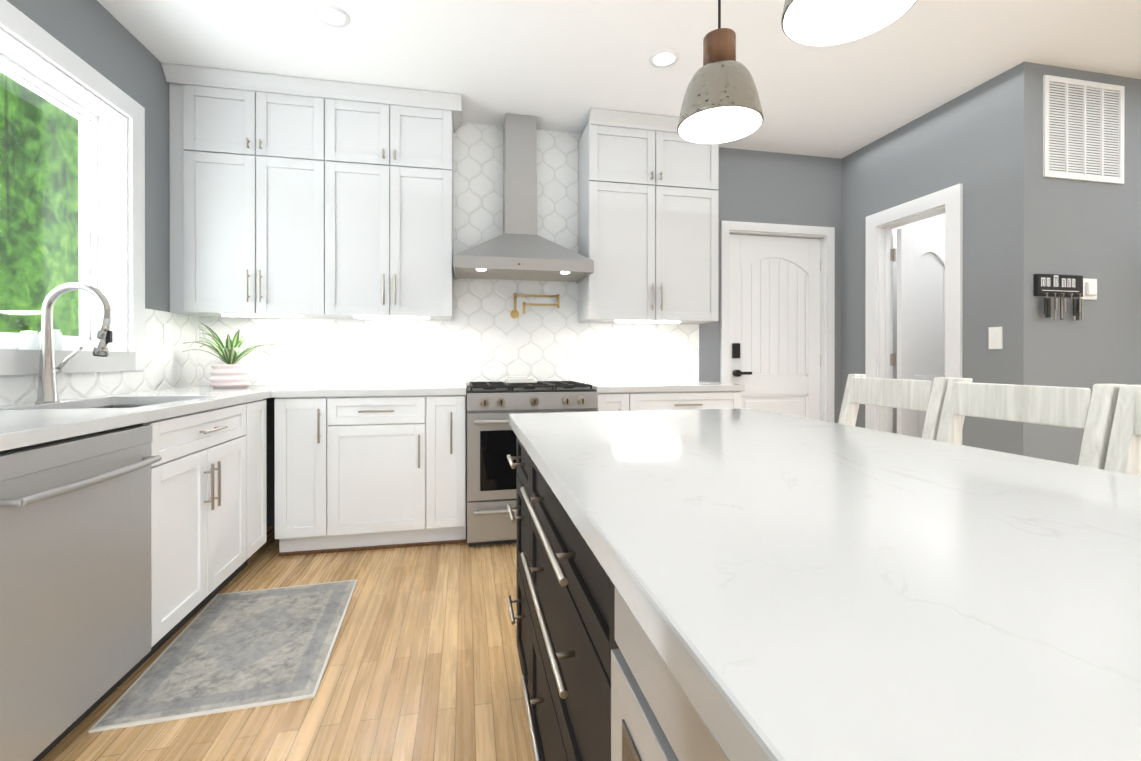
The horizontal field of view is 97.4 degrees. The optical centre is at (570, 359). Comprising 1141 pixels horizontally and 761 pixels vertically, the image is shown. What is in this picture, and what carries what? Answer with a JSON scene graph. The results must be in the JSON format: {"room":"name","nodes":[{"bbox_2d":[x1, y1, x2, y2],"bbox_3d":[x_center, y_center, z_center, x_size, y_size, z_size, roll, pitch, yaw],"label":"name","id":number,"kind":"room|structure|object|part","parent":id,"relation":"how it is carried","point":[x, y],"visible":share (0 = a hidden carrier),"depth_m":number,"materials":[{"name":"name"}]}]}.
{"room":"kitchen","nodes":[
{"label":"kitchen","id":0,"kind":"room"},
{"bbox_2d":[7,0,169,311],"bbox_3d":[-1.653,-0.281,-0.812,0.200,2.780,8.200,0,0,-12],"label":"wall","id":1,"kind":"structure","parent":0,"point":[96,35],"depth_m":2.67,"materials":[{"name":"grey paint"}]},
{"bbox_2d":[0,349,135,374],"bbox_3d":[-2.222,0.008,1.991,0.232,0.095,1.119,0,0,-12],"label":"window sill","id":2,"kind":"structure","parent":1,"relation":"attached to","point":[17,362],"depth_m":2.14,"materials":[{"name":"wood"}]},
{"bbox_2d":[18,331,40,349],"bbox_3d":[-2.209,-0.080,2.045,0.059,0.079,0.059,0,0,-24],"label":"jar","id":3,"kind":"object","parent":2,"relation":"on","point":[29,340],"depth_m":2.03,"materials":[{"name":"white glass"}]},
{"bbox_2d":[53,329,61,349],"bbox_3d":[-2.231,-0.087,2.153,0.069,0.094,0.069,0,0,-24],"label":"jar","id":4,"kind":"object","parent":2,"relation":"on","point":[57,334],"depth_m":2.15,"materials":[{"name":"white glass"}]},
{"bbox_2d":[0,0,144,369],"bbox_3d":[-2.228,-0.638,1.988,0.220,1.387,1.319,0,0,-12],"label":"window","id":5,"kind":"structure","parent":1,"relation":"in","point":[32,47],"depth_m":2.50,"materials":[{"name":"white wood"}]},
{"bbox_2d":[0,308,198,405],"bbox_3d":[-2.054,-0.034,1.628,0.008,0.476,3.240,0,0,-12],"label":"wall tile","id":6,"kind":"structure","parent":1,"relation":"attached to","point":[170,366],"depth_m":2.71,"materials":[{"name":"white tile"}]},
{"bbox_2d":[163,323,171,343],"bbox_3d":[-2.305,-0.148,2.869,0.008,0.118,0.072,0,0,-12],"label":"switch plate","id":7,"kind":"object","parent":6,"relation":"attached to","point":[167,333],"visible":1,"depth_m":2.86,"materials":[{"name":"white plastic"}]},
{"bbox_2d":[40,514,534,760],"bbox_3d":[2.834,1.157,0.205,9.400,0.100,8.350,0,0,-12],"label":"floor","id":8,"kind":"structure","parent":0,"point":[423,664],"depth_m":1.71,"materials":[{"name":"brown wood"}]},
{"bbox_2d":[0,423,161,760],"bbox_3d":[-1.629,0.659,1.355,0.673,0.890,0.608,0,0,-12],"label":"dishwasher","id":9,"kind":"object","parent":8,"relation":"on","point":[75,579],"visible":1,"depth_m":1.35,"materials":[{"name":"grey metal"}]},
{"bbox_2d":[143,399,266,602],"bbox_3d":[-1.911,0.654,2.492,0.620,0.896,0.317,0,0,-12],"label":"base cabinet","id":10,"kind":"object","parent":8,"relation":"on","point":[208,508],"depth_m":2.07,"materials":[{"name":"white wood"}]},
{"bbox_2d":[0,385,283,450],"bbox_3d":[-1.738,0.295,1.707,0.637,0.252,3.213,0,0,-12],"label":"countertop","id":11,"kind":"structure","parent":10,"relation":"on","point":[26,424],"depth_m":1.74,"materials":[{"name":"stone"}]},
{"bbox_2d":[35,283,112,402],"bbox_3d":[-1.973,-0.069,2.026,0.249,0.473,0.143,0,0,-12],"label":"faucet","id":12,"kind":"object","parent":11,"relation":"on","point":[47,390],"visible":1,"depth_m":1.97,"materials":[{"name":"silver metal"}]},
{"bbox_2d":[209,364,251,387],"bbox_3d":[-2.028,0.097,2.993,0.212,0.136,0.212,0,0,-12],"label":"plant pot","id":13,"kind":"object","parent":11,"relation":"on","point":[231,376],"visible":1,"depth_m":2.92,"materials":[{"name":"white ceramic"}]},
{"bbox_2d":[183,323,278,363],"bbox_3d":[-1.997,-0.089,3.001,0.484,0.233,0.525,0,0,-12],"label":"plant","id":14,"kind":"object","parent":13,"relation":"on","point":[228,352],"visible":1,"depth_m":2.95,"materials":[{"name":"green plant"}]},
{"bbox_2d":[89,579,357,732],"bbox_3d":[-1.241,1.098,1.988,0.610,0.008,0.890,0,0,-15],"label":"rug","id":15,"kind":"object","parent":8,"relation":"on","point":[226,652],"visible":0.86,"depth_m":1.84,"materials":[{"name":"fabric"}]},
{"bbox_2d":[274,395,465,556],"bbox_3d":[-1.178,0.653,3.129,1.027,0.895,0.658,0,0,-12],"label":"base cabinet","id":16,"kind":"object","parent":8,"relation":"on","point":[356,473],"visible":0.98,"depth_m":2.85,"materials":[{"name":"white wood"}]},
{"bbox_2d":[467,381,597,545],"bbox_3d":[-0.276,0.628,3.267,0.782,0.945,0.722,0,0,-12],"label":"range","id":17,"kind":"object","parent":8,"relation":"on","point":[491,472],"visible":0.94,"depth_m":2.93,"materials":[{"name":"silver metal"}]},
{"bbox_2d":[504,376,536,382],"bbox_3d":[-0.341,0.133,3.401,0.210,0.042,0.170,0,0,-12],"label":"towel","id":18,"kind":"object","parent":17,"relation":"on","point":[517,379],"visible":1,"depth_m":3.33,"materials":[{"name":"white fabric"}]},
{"bbox_2d":[597,391,739,411],"bbox_3d":[0.585,0.652,3.498,0.978,0.895,0.658,0,0,-12],"label":"base cabinet","id":19,"kind":"object","parent":8,"relation":"on","point":[637,401],"visible":0.23,"depth_m":3.21,"materials":[{"name":"white wood"}]},
{"bbox_2d":[580,381,744,407],"bbox_3d":[0.593,0.632,3.511,1.007,0.935,0.635,0,0,-12],"label":"countertop","id":20,"kind":"structure","parent":19,"relation":"on","point":[647,386],"depth_m":3.24,"materials":[{"name":"stone"}]},
{"bbox_2d":[838,374,950,439],"bbox_3d":[0.883,0.579,1.655,0.503,1.050,0.400,0,0,-12],"label":"chair","id":21,"kind":"object","parent":8,"relation":"on","point":[924,395],"visible":0.15,"depth_m":1.64,"materials":[{"name":"white wood"}]},
{"bbox_2d":[936,378,1125,469],"bbox_3d":[0.965,0.580,1.264,0.503,1.050,0.400,0,0,-12],"label":"chair","id":22,"kind":"object","parent":8,"relation":"on","point":[1089,413],"visible":0.08,"depth_m":1.23,"materials":[{"name":"white wood"}]},
{"bbox_2d":[1104,385,1140,475],"bbox_3d":[1.047,0.580,0.872,0.503,1.050,0.400,0,0,-12],"label":"chair","id":23,"kind":"object","parent":8,"relation":"on","point":[1124,451],"visible":0.19,"depth_m":1.07,"materials":[{"name":"white wood"}]},
{"bbox_3d":[0.341,0.668,0.716,0.573,0.875,2.203,0,0,-12],"label":"kitchen island","id":24,"kind":"object","parent":8,"relation":"on","visible":0},
{"bbox_2d":[516,436,517,495],"bbox_3d":[0.103,0.609,1.803,0.593,0.750,0.020,0,0,-12],"label":"island end panel","id":25,"kind":"object","parent":24,"relation":"attached to","point":[516,466],"visible":0.02,"depth_m":1.75,"materials":[{"name":"black wood"}]},
{"bbox_2d":[507,438,728,760],"bbox_3d":[0.029,0.612,0.650,0.062,0.750,2.200,0,0,-12],"label":"kitchen island","id":26,"kind":"object","parent":24,"relation":"attached to","point":[599,682],"visible":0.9,"depth_m":0.78,"materials":[{"name":"black wood"}]},
{"bbox_2d":[508,408,1140,760],"bbox_3d":[0.474,0.210,0.743,0.940,0.039,2.273,0,0,-12],"label":"island countertop","id":27,"kind":"structure","parent":24,"relation":"on","point":[791,588],"depth_m":0.44,"materials":[{"name":"stone"}]},
{"bbox_2d":[272,383,465,397],"bbox_3d":[-1.169,0.184,3.128,1.014,0.039,0.663,0,0,-12],"label":"countertop","id":28,"kind":"structure","parent":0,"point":[318,390],"depth_m":2.89,"materials":[{"name":"stone"}]},
{"bbox_2d":[263,147,841,526],"bbox_3d":[1.996,-0.292,4.215,9.400,2.780,0.150,0,0,-12],"label":"wall","id":29,"kind":"structure","parent":0,"point":[773,188],"depth_m":4.05,"materials":[{"name":"grey paint"}]},
{"bbox_2d":[165,74,344,318],"bbox_3d":[-1.915,-0.945,3.139,0.897,1.339,0.330,0,0,-12],"label":"upper cabinet","id":30,"kind":"object","parent":29,"relation":"attached to","point":[296,197],"depth_m":2.98,"materials":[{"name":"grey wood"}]},
{"bbox_2d":[337,94,456,320],"bbox_3d":[-1.193,-0.946,3.290,0.819,1.339,0.330,0,0,-12],"label":"upper cabinet","id":31,"kind":"object","parent":29,"relation":"attached to","point":[395,155],"depth_m":3.14,"materials":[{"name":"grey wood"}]},
{"bbox_2d":[199,122,698,387],"bbox_3d":[-0.694,-0.741,3.570,3.470,1.880,0.008,0,0,-12],"label":"tile backsplash","id":32,"kind":"structure","parent":29,"relation":"attached to","point":[555,343],"depth_m":3.58,"materials":[{"name":"white tile"}]},
{"bbox_2d":[258,344,277,354],"bbox_3d":[-1.989,-0.070,3.292,0.118,0.072,0.008,0,0,-12],"label":"electrical outlet plate","id":33,"kind":"object","parent":32,"relation":"attached to","point":[270,349],"depth_m":3.29,"materials":[{"name":"white plastic"}]},
{"bbox_2d":[510,293,559,318],"bbox_3d":[-0.254,-0.387,3.615,0.353,0.177,0.082,0,0,-12],"label":"pot filler","id":34,"kind":"object","parent":32,"relation":"attached to","point":[514,313],"visible":1,"depth_m":3.59,"materials":[{"name":"gold metal"}]},
{"bbox_2d":[454,113,593,282],"bbox_3d":[-0.331,-1.121,3.387,0.884,1.112,0.492,0,0,-12],"label":"range hood","id":35,"kind":"object","parent":29,"relation":"attached to","point":[519,248],"visible":1,"depth_m":3.41,"materials":[{"name":"silver metal"}]},
{"bbox_2d":[578,108,718,323],"bbox_3d":[0.596,-0.971,3.633,1.020,1.416,0.390,0,0,-12],"label":"upper cabinet","id":36,"kind":"object","parent":29,"relation":"attached to","point":[648,185],"visible":0.94,"depth_m":3.49,"materials":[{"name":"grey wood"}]},
{"bbox_2d":[730,234,820,419],"bbox_3d":[1.684,0.037,4.112,0.866,2.098,0.095,0,0,-12],"label":"entry door","id":37,"kind":"structure","parent":29,"relation":"in","point":[775,360],"depth_m":4.13,"materials":[{"name":"white wood"}]},
{"bbox_2d":[720,221,834,422],"bbox_3d":[1.673,0.000,4.138,1.021,2.196,0.170,0,0,-12],"label":"door frame","id":38,"kind":"structure","parent":29,"relation":"attached to","point":[825,236],"depth_m":4.14,"materials":[{"name":"white wood"}]},
{"bbox_2d":[97,0,1140,158],"bbox_3d":[2.834,-1.723,0.199,9.400,0.100,8.350,0,0,-12],"label":"ceiling","id":39,"kind":"structure","parent":0,"point":[560,65],"depth_m":2.73,"materials":[{"name":"white paint"}]},
{"bbox_2d":[312,3,349,27],"bbox_3d":[-1.165,-1.674,2.444,0.169,0.007,0.169,0,0,-18],"label":"recessed light","id":40,"kind":"object","parent":39,"relation":"in","point":[332,14],"depth_m":2.44,"materials":[{"name":"white"}]},
{"bbox_2d":[649,49,678,67],"bbox_3d":[0.520,-1.674,2.792,0.169,0.007,0.169,0,0,-18],"label":"recessed light","id":41,"kind":"object","parent":39,"relation":"in","point":[663,57],"depth_m":2.79,"materials":[{"name":"white"}]},
{"bbox_2d":[677,0,763,143],"bbox_3d":[0.369,-1.126,1.243,0.206,1.095,0.206,0,0,-12],"label":"pendant light","id":42,"kind":"object","parent":39,"relation":"hanging from","point":[721,103],"visible":1,"depth_m":1.21,"materials":[{"name":"concrete"},{"name":"walnut wood"},{"name":"black plastic"}]},
{"bbox_2d":[781,0,916,45],"bbox_3d":[0.457,-1.125,0.822,0.206,1.095,0.206,0,0,-12],"label":"pendant light","id":43,"kind":"object","parent":39,"relation":"hanging from","point":[818,22],"visible":1,"depth_m":0.90,"materials":[{"name":"concrete"},{"name":"walnut"},{"name":"black plastic"}]},
{"bbox_2d":[893,213,944,433],"bbox_3d":[3.124,-0.291,3.720,1.235,2.780,1.278,0,0,-12],"label":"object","id":44,"kind":"structure","parent":0,"point":[937,222],"depth_m":4.30,"materials":[{"name":"grey"}]},
{"bbox_2d":[841,62,1040,458],"bbox_3d":[2.468,-0.290,3.522,0.120,2.780,1.400,0,0,-12],"label":"wall","id":45,"kind":"structure","parent":0,"point":[981,143],"depth_m":3.05,"materials":[{"name":"grey paint"}]},
{"bbox_2d":[865,183,962,444],"bbox_3d":[2.451,-0.008,3.557,0.140,2.215,0.765,0,0,-12],"label":"door frame","id":46,"kind":"structure","parent":45,"relation":"attached to","point":[882,225],"depth_m":3.81,"materials":[{"name":"white wood"}]},
{"bbox_2d":[890,228,944,437],"bbox_3d":[2.731,0.047,3.831,0.570,2.080,0.117,0,0,-12],"label":"hall door","id":47,"kind":"structure","parent":45,"relation":"in","point":[920,304],"depth_m":3.82,"materials":[{"name":"white wood"}]},
{"bbox_3d":[2.462,-0.001,3.829,0.043,1.700,0.012,0,0,-12],"label":"hall door hinges","id":48,"kind":"part","parent":47,"relation":"part of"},
{"bbox_2d":[989,327,1002,348],"bbox_3d":[2.517,-0.129,2.970,0.011,0.130,0.074,0,0,-12],"label":"switch plate","id":49,"kind":"object","parent":45,"relation":"attached to","point":[995,337],"visible":1,"depth_m":2.96,"materials":[{"name":"white plastic"}]},
{"bbox_2d":[1040,64,1140,464],"bbox_3d":[4.773,-0.290,3.343,4.320,2.780,0.132,0,0,-12],"label":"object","id":50,"kind":"structure","parent":0,"point":[1090,230],"depth_m":2.92,"materials":[{"name":"grey paint"}]},
{"bbox_2d":[1033,274,1082,319],"bbox_3d":[2.787,-0.355,2.852,0.330,0.258,0.042,0,0,-12],"label":"key rack","id":51,"kind":"object","parent":50,"relation":"attached to","point":[1055,285],"visible":1,"depth_m":2.84,"materials":[{"name":"black metal"}]},
{"bbox_3d":[2.977,-1.327,2.905,0.595,0.575,0.012,0,0,-12],"label":"return air vent grille","id":52,"kind":"part","parent":50,"relation":"part of","materials":[{"name":"white metal"}]},
{"bbox_2d":[1081,278,1096,299],"bbox_3d":[3.011,-0.411,2.905,0.120,0.123,0.030,0,0,-12],"label":"light switch","id":53,"kind":"object","parent":50,"relation":"attached to","point":[1089,289],"visible":0.71,"depth_m":2.90,"materials":[{"name":"white plastic"}]},
{"label":"outside","id":54,"kind":"structure","parent":0,"visible":0},
{"bbox_2d":[0,72,78,335],"bbox_3d":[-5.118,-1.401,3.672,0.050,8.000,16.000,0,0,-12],"label":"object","id":55,"kind":"structure","parent":54,"point":[73,245],"depth_m":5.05,"materials":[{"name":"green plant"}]}
]}

